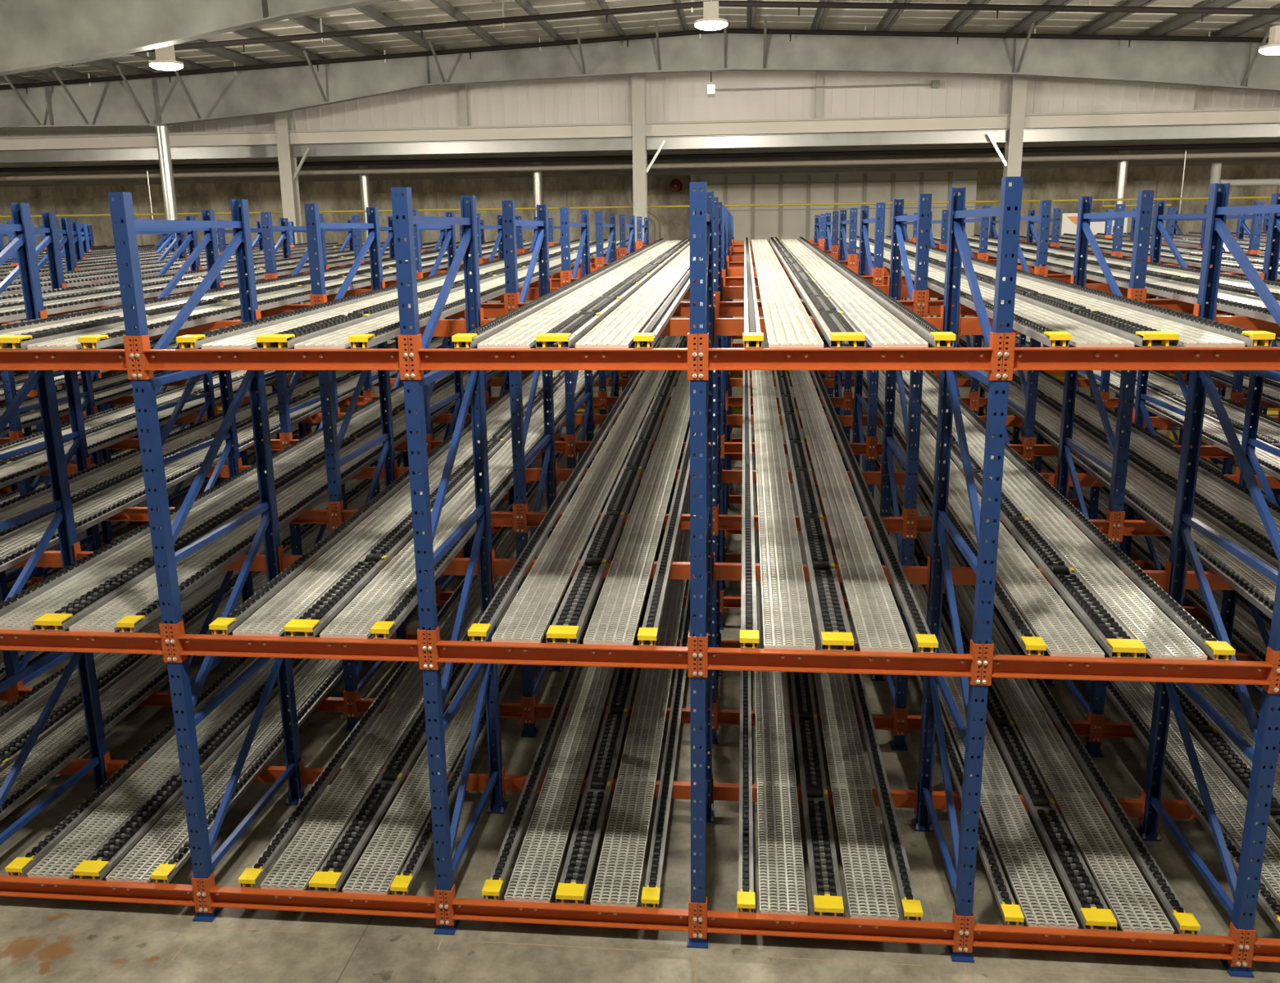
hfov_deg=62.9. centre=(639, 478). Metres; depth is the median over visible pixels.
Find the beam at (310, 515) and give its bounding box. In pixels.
[158,500,335,530]
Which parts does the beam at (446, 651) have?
connector plate, connector plate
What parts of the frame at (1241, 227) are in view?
post, post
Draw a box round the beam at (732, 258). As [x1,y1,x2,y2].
[729,249,840,262]
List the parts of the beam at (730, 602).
connector plate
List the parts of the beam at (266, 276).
connector plate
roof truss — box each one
[0,25,1268,94]
[72,0,1279,65]
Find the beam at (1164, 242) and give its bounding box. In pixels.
[1055,241,1167,252]
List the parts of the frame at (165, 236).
post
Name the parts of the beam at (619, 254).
connector plate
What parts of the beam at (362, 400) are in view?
connector plate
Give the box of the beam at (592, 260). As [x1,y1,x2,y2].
[590,257,612,263]
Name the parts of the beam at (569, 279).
connector plate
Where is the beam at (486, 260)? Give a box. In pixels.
[461,253,499,264]
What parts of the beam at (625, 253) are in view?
connector plate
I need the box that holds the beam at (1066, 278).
[1041,264,1211,284]
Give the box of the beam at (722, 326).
[708,304,944,344]
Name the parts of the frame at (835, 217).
post, post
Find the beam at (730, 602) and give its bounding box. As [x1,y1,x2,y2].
[720,589,849,612]
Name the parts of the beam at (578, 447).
connector plate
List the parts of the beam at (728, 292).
connector plate, connector plate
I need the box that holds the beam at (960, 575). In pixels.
[936,559,1171,594]
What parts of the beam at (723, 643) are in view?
connector plate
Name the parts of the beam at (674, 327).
connector plate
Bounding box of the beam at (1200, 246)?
[1092,245,1201,258]
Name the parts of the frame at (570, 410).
post, post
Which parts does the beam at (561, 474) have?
connector plate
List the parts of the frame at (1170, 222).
post, post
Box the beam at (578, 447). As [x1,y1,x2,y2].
[570,434,718,457]
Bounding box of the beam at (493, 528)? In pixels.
[491,526,552,534]
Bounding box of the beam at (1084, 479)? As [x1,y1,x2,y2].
[1061,466,1240,493]
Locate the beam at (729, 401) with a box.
[723,390,848,410]
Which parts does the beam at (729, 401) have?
connector plate, connector plate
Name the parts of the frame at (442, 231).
post, post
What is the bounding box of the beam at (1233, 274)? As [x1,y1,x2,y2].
[1210,264,1279,281]
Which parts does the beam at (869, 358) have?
connector plate, connector plate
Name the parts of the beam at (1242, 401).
connector plate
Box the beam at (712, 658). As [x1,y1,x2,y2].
[698,632,983,685]
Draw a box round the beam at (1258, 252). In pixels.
[1255,249,1260,254]
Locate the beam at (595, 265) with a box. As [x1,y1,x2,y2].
[478,257,599,269]
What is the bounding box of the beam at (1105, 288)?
[1078,272,1265,296]
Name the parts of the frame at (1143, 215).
plate, post, plate, post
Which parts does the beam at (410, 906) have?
connector plate, connector plate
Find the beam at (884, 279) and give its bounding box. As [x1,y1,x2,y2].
[878,266,1042,285]
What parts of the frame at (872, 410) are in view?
post, post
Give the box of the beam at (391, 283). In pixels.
[269,273,397,289]
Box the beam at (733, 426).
[731,425,803,431]
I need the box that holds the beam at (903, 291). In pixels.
[894,274,1074,300]
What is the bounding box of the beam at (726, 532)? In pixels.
[722,530,830,537]
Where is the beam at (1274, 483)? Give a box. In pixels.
[1243,470,1279,488]
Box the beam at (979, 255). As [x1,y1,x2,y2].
[852,253,983,267]
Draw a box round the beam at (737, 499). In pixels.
[727,490,822,506]
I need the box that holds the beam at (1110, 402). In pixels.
[1103,391,1238,408]
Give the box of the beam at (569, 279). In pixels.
[565,270,719,286]
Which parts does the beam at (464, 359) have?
connector plate, connector plate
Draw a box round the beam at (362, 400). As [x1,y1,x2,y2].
[256,390,367,404]
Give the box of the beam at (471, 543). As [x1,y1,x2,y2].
[471,543,585,559]
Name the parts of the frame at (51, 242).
post, post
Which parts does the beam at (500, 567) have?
connector plate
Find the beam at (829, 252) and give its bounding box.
[729,245,835,255]
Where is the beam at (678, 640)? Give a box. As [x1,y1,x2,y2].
[676,639,680,646]
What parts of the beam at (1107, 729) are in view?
connector plate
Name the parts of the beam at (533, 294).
connector plate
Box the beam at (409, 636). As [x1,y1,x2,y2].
[405,625,546,643]
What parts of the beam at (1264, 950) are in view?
connector plate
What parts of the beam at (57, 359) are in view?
connector plate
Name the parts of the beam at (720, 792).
connector plate, connector plate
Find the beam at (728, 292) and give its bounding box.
[718,276,893,301]
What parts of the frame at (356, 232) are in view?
post, post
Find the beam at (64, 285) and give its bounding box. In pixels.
[61,283,209,303]
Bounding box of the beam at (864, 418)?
[857,409,986,426]
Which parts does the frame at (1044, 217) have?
post, post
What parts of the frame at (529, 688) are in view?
post, plate, post, plate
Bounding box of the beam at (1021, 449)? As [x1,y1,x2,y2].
[871,435,1029,461]
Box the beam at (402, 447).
[284,431,408,451]
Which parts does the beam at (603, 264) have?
connector plate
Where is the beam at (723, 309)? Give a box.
[713,290,921,317]
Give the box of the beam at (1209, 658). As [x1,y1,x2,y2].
[1203,652,1213,660]
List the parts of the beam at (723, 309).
connector plate, connector plate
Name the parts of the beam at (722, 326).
connector plate, connector plate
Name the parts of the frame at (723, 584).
post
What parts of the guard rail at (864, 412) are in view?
post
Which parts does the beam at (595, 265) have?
connector plate, connector plate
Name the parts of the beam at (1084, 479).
connector plate, connector plate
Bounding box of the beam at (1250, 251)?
[1117,249,1255,263]
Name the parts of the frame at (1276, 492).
post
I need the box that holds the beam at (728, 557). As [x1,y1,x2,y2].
[722,547,838,564]
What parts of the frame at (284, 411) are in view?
post, post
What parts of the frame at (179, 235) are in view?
post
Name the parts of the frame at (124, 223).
post, plate, post, plate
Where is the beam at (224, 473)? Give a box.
[85,457,235,477]
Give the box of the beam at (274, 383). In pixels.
[198,375,290,385]
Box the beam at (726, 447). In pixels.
[721,434,871,459]
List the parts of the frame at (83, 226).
post, post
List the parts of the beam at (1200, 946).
connector plate, connector plate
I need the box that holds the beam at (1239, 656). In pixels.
[1234,653,1256,661]
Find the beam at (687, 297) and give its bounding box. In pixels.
[549,279,689,299]
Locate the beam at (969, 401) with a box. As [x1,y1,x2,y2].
[847,390,975,411]
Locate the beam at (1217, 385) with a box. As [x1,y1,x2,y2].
[1212,381,1228,387]
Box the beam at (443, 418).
[336,407,456,423]
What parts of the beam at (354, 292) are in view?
connector plate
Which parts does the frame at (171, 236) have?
post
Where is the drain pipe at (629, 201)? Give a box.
[625,177,661,343]
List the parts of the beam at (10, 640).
connector plate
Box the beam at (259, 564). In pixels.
[72,541,275,580]
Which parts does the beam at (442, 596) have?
connector plate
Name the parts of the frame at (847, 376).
post, post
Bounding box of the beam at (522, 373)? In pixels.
[499,370,524,376]
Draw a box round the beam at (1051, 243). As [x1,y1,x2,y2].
[944,242,1055,253]
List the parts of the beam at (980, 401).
connector plate, connector plate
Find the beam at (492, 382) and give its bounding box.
[487,373,503,386]
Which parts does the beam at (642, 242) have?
connector plate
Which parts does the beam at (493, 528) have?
connector plate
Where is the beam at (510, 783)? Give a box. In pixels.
[501,766,695,800]
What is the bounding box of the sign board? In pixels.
[1060,213,1127,236]
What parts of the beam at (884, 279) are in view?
connector plate, connector plate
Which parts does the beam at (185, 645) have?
connector plate, connector plate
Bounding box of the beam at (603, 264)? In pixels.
[599,257,668,268]
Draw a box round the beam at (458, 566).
[277,544,485,584]
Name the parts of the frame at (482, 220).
post, post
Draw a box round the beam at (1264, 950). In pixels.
[1240,928,1279,967]
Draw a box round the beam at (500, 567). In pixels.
[490,549,700,584]
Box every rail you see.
[0,240,495,334]
[0,240,528,349]
[0,241,364,288]
[0,241,389,295]
[0,241,444,311]
[0,241,459,322]
[0,242,307,278]
[0,242,340,282]
[0,243,262,270]
[0,243,281,273]
[0,244,227,267]
[0,244,393,302]
[0,336,444,542]
[0,337,176,381]
[0,340,178,390]
[0,341,395,513]
[0,344,446,572]
[0,346,350,488]
[0,348,291,452]
[0,370,108,400]
[0,370,127,411]
[0,370,170,417]
[0,370,272,470]
[0,370,433,617]
[0,387,132,435]
[0,422,190,501]
[0,423,448,772]
[0,628,68,680]
[0,629,119,724]
[0,632,212,821]
[3,245,188,263]
[4,657,255,876]
[6,245,169,260]
[6,422,317,588]
[9,244,155,258]
[13,343,123,371]
[22,422,67,437]
[33,370,468,630]
[40,245,114,253]
[42,245,107,251]
[72,428,519,880]
[77,240,549,349]
[111,373,222,412]
[116,344,535,632]
[150,485,498,884]
[176,239,580,349]
[208,370,534,635]
[237,424,583,888]
[255,239,608,349]
[283,370,574,637]
[286,373,349,412]
[308,424,602,892]
[348,239,634,348]
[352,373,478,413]
[370,370,601,639]
[390,664,518,896]
[451,238,665,348]
[467,335,663,641]
[481,424,662,900]
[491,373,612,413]
[535,238,689,348]
[545,335,687,644]
[555,425,689,904]
[614,371,743,413]
[633,257,700,348]
[637,390,700,646]
[640,537,695,908]
[736,467,755,913]
[739,340,758,649]
[742,237,763,348]
[749,371,887,415]
[768,236,865,347]
[773,370,854,651]
[789,671,844,917]
[798,236,956,347]
[807,454,923,921]
[810,370,938,653]
[830,237,1071,347]
[832,429,1024,926]
[842,347,1046,656]
[850,426,1117,931]
[856,236,1179,347]
[867,343,1146,658]
[879,426,1200,935]
[882,373,1013,439]
[884,236,1275,346]
[922,370,1235,661]
[925,340,1274,619]
[933,237,1276,323]
[943,236,1279,304]
[958,338,1279,569]
[971,234,1279,290]
[972,335,1279,520]
[1006,428,1266,662]
[1015,335,1279,480]
[1019,236,1279,279]
[1022,426,1271,630]
[1030,233,1279,269]
[1049,373,1175,415]
[1061,233,1279,262]
[1093,232,1279,257]
[1105,680,1279,931]
[1110,370,1279,449]
[1122,232,1266,249]
[1129,633,1279,837]
[1138,424,1268,501]
[1139,346,1279,407]
[1148,370,1279,428]
[1161,346,1279,391]
[1166,373,1279,440]
[1168,233,1266,245]
[1174,427,1270,475]
[1184,231,1275,241]
[1213,683,1279,752]
[1230,231,1266,237]
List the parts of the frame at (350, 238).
post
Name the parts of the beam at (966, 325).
connector plate, connector plate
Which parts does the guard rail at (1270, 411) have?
post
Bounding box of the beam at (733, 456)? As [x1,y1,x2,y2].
[730,453,811,463]
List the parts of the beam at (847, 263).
connector plate, connector plate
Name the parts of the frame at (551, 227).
post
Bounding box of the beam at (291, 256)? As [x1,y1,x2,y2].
[289,254,390,266]
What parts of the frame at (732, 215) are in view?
post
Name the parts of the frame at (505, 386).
post, post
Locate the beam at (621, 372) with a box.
[524,370,624,376]
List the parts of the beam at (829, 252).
connector plate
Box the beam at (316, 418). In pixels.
[213,406,322,422]
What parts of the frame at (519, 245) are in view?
post, post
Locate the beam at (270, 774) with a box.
[103,751,296,789]
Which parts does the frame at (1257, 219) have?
post, post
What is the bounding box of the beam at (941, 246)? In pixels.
[835,244,944,254]
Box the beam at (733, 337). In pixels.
[732,335,767,342]
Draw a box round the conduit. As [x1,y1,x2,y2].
[714,80,939,90]
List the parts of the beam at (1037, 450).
connector plate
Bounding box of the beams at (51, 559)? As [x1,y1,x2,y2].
[0,230,1279,784]
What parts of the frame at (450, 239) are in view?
post, post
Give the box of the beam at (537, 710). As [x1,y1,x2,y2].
[526,694,709,725]
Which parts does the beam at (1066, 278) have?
connector plate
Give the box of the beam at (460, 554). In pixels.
[454,549,467,558]
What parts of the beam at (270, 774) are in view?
connector plate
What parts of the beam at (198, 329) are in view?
connector plate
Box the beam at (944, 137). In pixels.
[646,129,1007,149]
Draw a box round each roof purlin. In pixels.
[0,74,43,83]
[31,67,99,79]
[82,59,155,74]
[131,51,210,70]
[181,39,268,65]
[232,27,326,60]
[288,15,383,55]
[353,4,444,50]
[429,0,503,45]
[514,0,563,40]
[596,0,625,36]
[674,0,689,30]
[746,0,756,28]
[810,0,832,29]
[874,0,911,31]
[939,0,990,31]
[1004,0,1072,32]
[1071,0,1156,34]
[1137,0,1242,35]
[1206,4,1279,36]
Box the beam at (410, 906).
[199,872,444,925]
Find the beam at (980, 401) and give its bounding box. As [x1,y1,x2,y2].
[974,391,1105,411]
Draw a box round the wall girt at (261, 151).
[0,145,277,163]
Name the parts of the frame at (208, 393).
post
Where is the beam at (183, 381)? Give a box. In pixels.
[98,372,188,385]
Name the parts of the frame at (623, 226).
post, post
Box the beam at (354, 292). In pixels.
[218,281,377,302]
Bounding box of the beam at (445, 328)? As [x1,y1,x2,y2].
[254,308,474,336]
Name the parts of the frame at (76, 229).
post, post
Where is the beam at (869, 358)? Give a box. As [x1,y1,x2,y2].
[698,331,1003,380]
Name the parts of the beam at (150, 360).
connector plate, connector plate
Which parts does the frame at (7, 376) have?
post, post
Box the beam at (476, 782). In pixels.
[298,758,496,799]
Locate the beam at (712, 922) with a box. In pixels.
[698,896,964,953]
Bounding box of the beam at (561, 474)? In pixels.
[552,460,695,487]
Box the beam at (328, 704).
[180,689,351,717]
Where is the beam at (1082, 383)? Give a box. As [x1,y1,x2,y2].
[1076,372,1187,387]
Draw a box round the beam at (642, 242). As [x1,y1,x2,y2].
[639,240,686,248]
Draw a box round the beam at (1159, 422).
[1138,410,1279,429]
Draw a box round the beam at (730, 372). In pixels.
[728,370,830,376]
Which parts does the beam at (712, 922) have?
connector plate, connector plate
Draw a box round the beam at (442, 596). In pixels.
[435,583,566,606]
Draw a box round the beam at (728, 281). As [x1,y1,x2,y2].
[721,267,878,286]
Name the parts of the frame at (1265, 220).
post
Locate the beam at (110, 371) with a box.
[100,370,126,373]
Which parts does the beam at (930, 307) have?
connector plate, connector plate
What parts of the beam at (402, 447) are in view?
connector plate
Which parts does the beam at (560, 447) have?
connector plate, connector plate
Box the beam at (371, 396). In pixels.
[367,390,470,405]
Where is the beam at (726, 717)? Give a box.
[712,699,901,735]
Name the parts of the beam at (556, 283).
connector plate, connector plate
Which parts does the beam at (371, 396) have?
connector plate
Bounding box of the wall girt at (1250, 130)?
[1022,123,1279,142]
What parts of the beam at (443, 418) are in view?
connector plate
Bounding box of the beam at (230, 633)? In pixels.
[115,626,236,635]
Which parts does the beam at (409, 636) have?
connector plate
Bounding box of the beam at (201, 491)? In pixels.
[184,489,204,496]
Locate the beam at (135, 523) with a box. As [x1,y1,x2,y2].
[127,521,149,525]
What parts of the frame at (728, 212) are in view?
post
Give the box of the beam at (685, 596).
[682,595,717,612]
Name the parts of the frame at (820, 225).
post, post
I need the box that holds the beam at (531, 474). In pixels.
[394,459,550,487]
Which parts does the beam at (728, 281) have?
connector plate, connector plate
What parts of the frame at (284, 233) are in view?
post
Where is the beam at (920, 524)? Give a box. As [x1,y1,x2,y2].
[909,507,1117,541]
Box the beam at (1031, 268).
[1016,256,1150,274]
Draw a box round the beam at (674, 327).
[479,308,695,335]
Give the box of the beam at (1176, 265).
[1153,257,1233,272]
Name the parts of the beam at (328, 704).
connector plate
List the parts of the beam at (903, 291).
connector plate, connector plate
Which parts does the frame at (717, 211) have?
plate, post, plate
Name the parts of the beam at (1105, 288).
connector plate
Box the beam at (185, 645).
[167,620,428,669]
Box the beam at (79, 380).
[0,373,92,385]
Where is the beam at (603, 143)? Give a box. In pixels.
[293,137,632,157]
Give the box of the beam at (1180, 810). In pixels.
[1149,795,1197,826]
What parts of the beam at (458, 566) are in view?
connector plate, connector plate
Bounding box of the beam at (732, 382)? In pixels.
[726,372,837,390]
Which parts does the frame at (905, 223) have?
post, post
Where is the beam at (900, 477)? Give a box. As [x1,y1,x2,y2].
[886,465,1058,490]
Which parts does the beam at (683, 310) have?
connector plate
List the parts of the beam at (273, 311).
connector plate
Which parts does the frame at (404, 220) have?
post, plate, post, plate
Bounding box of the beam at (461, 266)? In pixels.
[361,259,463,270]
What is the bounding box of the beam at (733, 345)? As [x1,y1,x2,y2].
[730,338,768,348]
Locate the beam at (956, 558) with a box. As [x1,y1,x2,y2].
[909,557,962,567]
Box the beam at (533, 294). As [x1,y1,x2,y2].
[381,279,544,300]
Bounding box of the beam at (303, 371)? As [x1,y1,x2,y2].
[301,370,317,373]
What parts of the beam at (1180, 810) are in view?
connector plate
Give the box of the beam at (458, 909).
[443,884,697,939]
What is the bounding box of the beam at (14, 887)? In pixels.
[0,875,204,912]
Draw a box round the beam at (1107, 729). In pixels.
[1095,713,1197,742]
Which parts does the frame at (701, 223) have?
plate, post, post, plate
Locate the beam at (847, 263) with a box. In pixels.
[724,254,852,267]
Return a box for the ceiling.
[0,0,1279,85]
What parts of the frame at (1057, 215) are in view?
post, post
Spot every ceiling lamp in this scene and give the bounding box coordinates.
[148,45,183,70]
[694,0,727,30]
[1258,25,1279,54]
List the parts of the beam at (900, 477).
connector plate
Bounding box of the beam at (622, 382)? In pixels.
[616,372,678,390]
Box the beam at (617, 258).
[614,251,675,263]
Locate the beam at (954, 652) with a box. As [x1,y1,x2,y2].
[949,645,1014,655]
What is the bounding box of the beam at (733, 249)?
[731,241,826,251]
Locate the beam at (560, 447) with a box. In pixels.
[426,432,570,457]
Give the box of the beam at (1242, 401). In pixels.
[1237,392,1279,408]
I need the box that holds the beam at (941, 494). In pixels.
[883,494,943,505]
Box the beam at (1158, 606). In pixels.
[1016,605,1163,615]
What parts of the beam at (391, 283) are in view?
connector plate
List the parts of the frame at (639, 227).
post, post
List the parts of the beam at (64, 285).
connector plate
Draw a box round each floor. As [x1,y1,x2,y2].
[0,381,1279,982]
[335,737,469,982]
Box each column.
[149,124,177,239]
[274,111,319,413]
[358,165,379,396]
[531,162,543,241]
[631,73,666,242]
[985,75,1027,416]
[1098,150,1129,390]
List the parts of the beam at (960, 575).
connector plate, connector plate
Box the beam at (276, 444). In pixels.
[245,432,285,450]
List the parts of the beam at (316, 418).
connector plate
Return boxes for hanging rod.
[146,169,153,219]
[1179,149,1187,214]
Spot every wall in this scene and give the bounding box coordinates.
[0,71,1279,136]
[0,163,1279,344]
[690,169,977,343]
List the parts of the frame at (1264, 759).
plate, post, plate, post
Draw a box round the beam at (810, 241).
[733,236,816,244]
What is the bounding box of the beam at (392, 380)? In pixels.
[299,372,401,385]
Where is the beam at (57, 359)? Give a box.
[0,335,137,379]
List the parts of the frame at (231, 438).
post, post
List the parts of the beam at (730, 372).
connector plate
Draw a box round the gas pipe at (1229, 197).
[0,196,1279,217]
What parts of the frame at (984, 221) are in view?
post, post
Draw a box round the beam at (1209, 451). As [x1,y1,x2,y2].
[1190,445,1234,458]
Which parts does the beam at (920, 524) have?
connector plate, connector plate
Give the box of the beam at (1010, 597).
[898,597,1016,613]
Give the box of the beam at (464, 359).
[408,332,697,380]
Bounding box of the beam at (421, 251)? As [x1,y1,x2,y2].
[420,249,519,258]
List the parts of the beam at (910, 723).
connector plate, connector plate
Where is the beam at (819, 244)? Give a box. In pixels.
[731,238,821,247]
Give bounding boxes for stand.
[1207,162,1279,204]
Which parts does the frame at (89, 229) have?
post, post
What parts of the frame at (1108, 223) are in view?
post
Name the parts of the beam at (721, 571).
connector plate, connector plate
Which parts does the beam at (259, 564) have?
connector plate, connector plate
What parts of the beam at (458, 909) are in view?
connector plate, connector plate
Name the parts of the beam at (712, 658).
connector plate, connector plate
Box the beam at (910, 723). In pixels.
[899,705,1098,742]
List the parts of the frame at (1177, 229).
post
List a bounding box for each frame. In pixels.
[0,203,118,845]
[0,212,100,712]
[0,217,113,581]
[0,234,36,478]
[0,370,18,492]
[2,234,9,248]
[5,220,111,485]
[31,222,114,463]
[39,225,115,463]
[108,191,305,922]
[125,209,256,687]
[125,215,223,503]
[136,219,210,507]
[136,232,195,430]
[145,233,169,431]
[215,220,281,465]
[241,217,306,458]
[260,212,348,579]
[288,221,320,431]
[304,203,406,731]
[324,219,364,407]
[351,215,409,510]
[379,230,395,388]
[390,186,508,935]
[412,209,476,615]
[414,228,455,461]
[458,219,492,430]
[476,213,514,549]
[501,200,564,738]
[515,216,544,504]
[548,217,566,462]
[559,207,595,582]
[594,211,619,512]
[619,214,637,464]
[636,216,649,430]
[686,181,714,948]
[708,197,721,744]
[717,204,726,630]
[722,209,730,553]
[726,213,731,507]
[730,215,733,470]
[810,213,825,471]
[816,211,839,508]
[833,208,857,471]
[851,202,885,538]
[870,193,931,750]
[895,213,917,472]
[912,176,1023,963]
[918,209,948,509]
[948,205,989,534]
[977,216,998,433]
[993,199,1051,609]
[1012,208,1061,490]
[1043,190,1154,757]
[1063,204,1125,519]
[1079,209,1113,398]
[1113,206,1175,473]
[1120,201,1216,599]
[1134,182,1279,978]
[1153,209,1202,440]
[1178,201,1265,474]
[1211,193,1279,697]
[1211,213,1276,475]
[1242,213,1279,410]
[1270,488,1279,508]
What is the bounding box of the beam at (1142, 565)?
[1130,555,1261,570]
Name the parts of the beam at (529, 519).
connector plate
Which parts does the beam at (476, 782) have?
connector plate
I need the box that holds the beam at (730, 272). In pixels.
[724,259,861,276]
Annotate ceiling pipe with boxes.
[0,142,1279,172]
[0,150,1279,181]
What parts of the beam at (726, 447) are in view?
connector plate, connector plate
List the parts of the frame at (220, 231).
post, post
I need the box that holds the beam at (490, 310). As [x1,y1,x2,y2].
[317,292,511,317]
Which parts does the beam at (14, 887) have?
connector plate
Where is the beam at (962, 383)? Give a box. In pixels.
[957,373,1064,387]
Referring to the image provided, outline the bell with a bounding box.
[669,178,682,192]
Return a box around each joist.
[0,147,1279,181]
[0,158,1279,185]
[0,161,1279,187]
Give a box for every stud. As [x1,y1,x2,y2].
[458,84,468,126]
[814,71,823,118]
[1193,86,1206,109]
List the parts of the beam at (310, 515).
connector plate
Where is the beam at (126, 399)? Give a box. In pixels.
[33,390,133,403]
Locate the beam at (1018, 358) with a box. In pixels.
[1001,332,1279,380]
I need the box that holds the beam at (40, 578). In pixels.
[36,575,44,582]
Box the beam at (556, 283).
[416,270,565,288]
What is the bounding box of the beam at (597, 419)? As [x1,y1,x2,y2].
[590,408,689,428]
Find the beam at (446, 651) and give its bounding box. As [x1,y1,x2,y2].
[426,626,697,677]
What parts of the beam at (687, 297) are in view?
connector plate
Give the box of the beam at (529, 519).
[519,502,710,532]
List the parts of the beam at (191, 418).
connector plate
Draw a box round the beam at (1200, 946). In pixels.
[962,912,1245,967]
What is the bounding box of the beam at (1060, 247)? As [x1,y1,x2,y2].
[1029,237,1130,248]
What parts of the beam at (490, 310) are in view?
connector plate, connector plate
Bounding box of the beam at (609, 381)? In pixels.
[523,373,612,386]
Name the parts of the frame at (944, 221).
post, post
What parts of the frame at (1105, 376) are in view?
post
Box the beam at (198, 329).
[39,308,250,337]
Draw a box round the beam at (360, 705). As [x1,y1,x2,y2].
[349,688,527,723]
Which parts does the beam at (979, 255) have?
connector plate, connector plate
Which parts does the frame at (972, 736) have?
plate, post, plate, post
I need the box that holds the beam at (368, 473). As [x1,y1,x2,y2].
[237,458,391,485]
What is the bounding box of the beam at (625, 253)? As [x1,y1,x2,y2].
[622,247,680,257]
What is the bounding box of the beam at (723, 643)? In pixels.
[717,632,860,651]
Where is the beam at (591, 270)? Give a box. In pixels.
[590,262,689,277]
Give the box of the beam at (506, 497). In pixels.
[500,490,512,504]
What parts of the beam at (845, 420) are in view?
connector plate, connector plate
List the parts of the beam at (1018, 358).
connector plate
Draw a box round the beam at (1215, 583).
[1175,563,1234,598]
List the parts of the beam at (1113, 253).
connector plate, connector plate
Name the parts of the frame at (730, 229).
post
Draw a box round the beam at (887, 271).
[862,260,902,276]
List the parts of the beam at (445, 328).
connector plate, connector plate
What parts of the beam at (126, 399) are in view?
connector plate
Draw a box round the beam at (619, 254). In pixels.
[519,247,622,257]
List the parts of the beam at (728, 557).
connector plate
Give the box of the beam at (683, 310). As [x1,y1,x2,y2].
[511,292,711,317]
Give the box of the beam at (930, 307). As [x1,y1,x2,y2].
[920,288,1139,317]
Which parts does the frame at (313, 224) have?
post, plate, post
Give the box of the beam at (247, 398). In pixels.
[216,395,249,404]
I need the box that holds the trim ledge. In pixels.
[0,107,1279,139]
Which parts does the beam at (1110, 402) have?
connector plate, connector plate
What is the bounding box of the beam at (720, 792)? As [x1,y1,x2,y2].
[708,774,921,817]
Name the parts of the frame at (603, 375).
post, post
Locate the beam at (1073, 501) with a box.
[1066,499,1116,508]
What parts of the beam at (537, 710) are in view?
connector plate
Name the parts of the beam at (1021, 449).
connector plate, connector plate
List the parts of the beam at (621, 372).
connector plate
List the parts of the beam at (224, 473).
connector plate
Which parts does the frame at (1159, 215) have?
post, post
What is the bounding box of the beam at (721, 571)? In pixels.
[708,552,930,593]
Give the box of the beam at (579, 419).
[464,408,589,424]
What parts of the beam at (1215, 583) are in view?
connector plate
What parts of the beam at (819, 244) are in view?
connector plate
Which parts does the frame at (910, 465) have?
plate, post, plate, post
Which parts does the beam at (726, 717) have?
connector plate, connector plate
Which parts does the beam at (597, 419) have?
connector plate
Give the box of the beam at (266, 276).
[193,273,270,290]
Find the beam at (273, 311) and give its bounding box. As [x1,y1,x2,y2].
[229,294,317,318]
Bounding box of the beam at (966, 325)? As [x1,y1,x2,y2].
[950,304,1199,344]
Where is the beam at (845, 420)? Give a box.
[723,408,856,431]
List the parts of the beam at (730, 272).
connector plate, connector plate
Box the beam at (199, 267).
[198,266,317,281]
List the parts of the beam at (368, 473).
connector plate, connector plate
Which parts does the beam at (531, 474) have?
connector plate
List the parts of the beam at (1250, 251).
connector plate, connector plate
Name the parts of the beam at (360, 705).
connector plate, connector plate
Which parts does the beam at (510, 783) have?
connector plate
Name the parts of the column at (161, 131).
cap plate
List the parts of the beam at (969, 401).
connector plate, connector plate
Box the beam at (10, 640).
[0,622,172,662]
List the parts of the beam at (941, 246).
connector plate, connector plate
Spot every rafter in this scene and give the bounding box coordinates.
[0,0,396,75]
[0,16,1279,128]
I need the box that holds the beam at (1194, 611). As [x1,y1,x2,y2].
[1182,606,1253,618]
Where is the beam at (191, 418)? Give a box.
[93,406,211,422]
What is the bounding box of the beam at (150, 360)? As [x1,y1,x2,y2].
[132,334,410,380]
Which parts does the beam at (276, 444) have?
connector plate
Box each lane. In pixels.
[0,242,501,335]
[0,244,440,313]
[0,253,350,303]
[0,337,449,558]
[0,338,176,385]
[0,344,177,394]
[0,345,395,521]
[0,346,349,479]
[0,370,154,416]
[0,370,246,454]
[0,372,453,630]
[0,423,440,750]
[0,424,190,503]
[0,428,446,802]
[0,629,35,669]
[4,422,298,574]
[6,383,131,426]
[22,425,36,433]
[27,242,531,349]
[27,657,275,879]
[68,370,491,632]
[105,658,342,883]
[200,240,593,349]
[232,340,579,636]
[259,424,599,891]
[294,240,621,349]
[319,370,596,639]
[342,424,612,895]
[476,240,682,348]
[491,335,680,643]
[503,666,615,903]
[575,245,695,348]
[583,348,695,645]
[590,432,700,907]
[751,239,823,348]
[751,335,815,650]
[751,425,807,916]
[780,239,928,347]
[780,425,898,921]
[788,370,912,653]
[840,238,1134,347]
[844,426,1078,930]
[853,347,1104,658]
[862,426,1174,934]
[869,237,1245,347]
[902,370,1207,660]
[925,426,1279,902]
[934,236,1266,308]
[958,335,1279,540]
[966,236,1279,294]
[982,370,1278,601]
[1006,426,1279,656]
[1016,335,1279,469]
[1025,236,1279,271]
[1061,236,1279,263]
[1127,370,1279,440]
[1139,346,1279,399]
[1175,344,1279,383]
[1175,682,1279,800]
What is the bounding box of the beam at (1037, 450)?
[1027,437,1190,461]
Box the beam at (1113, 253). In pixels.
[983,251,1117,265]
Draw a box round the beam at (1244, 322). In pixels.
[1205,304,1279,334]

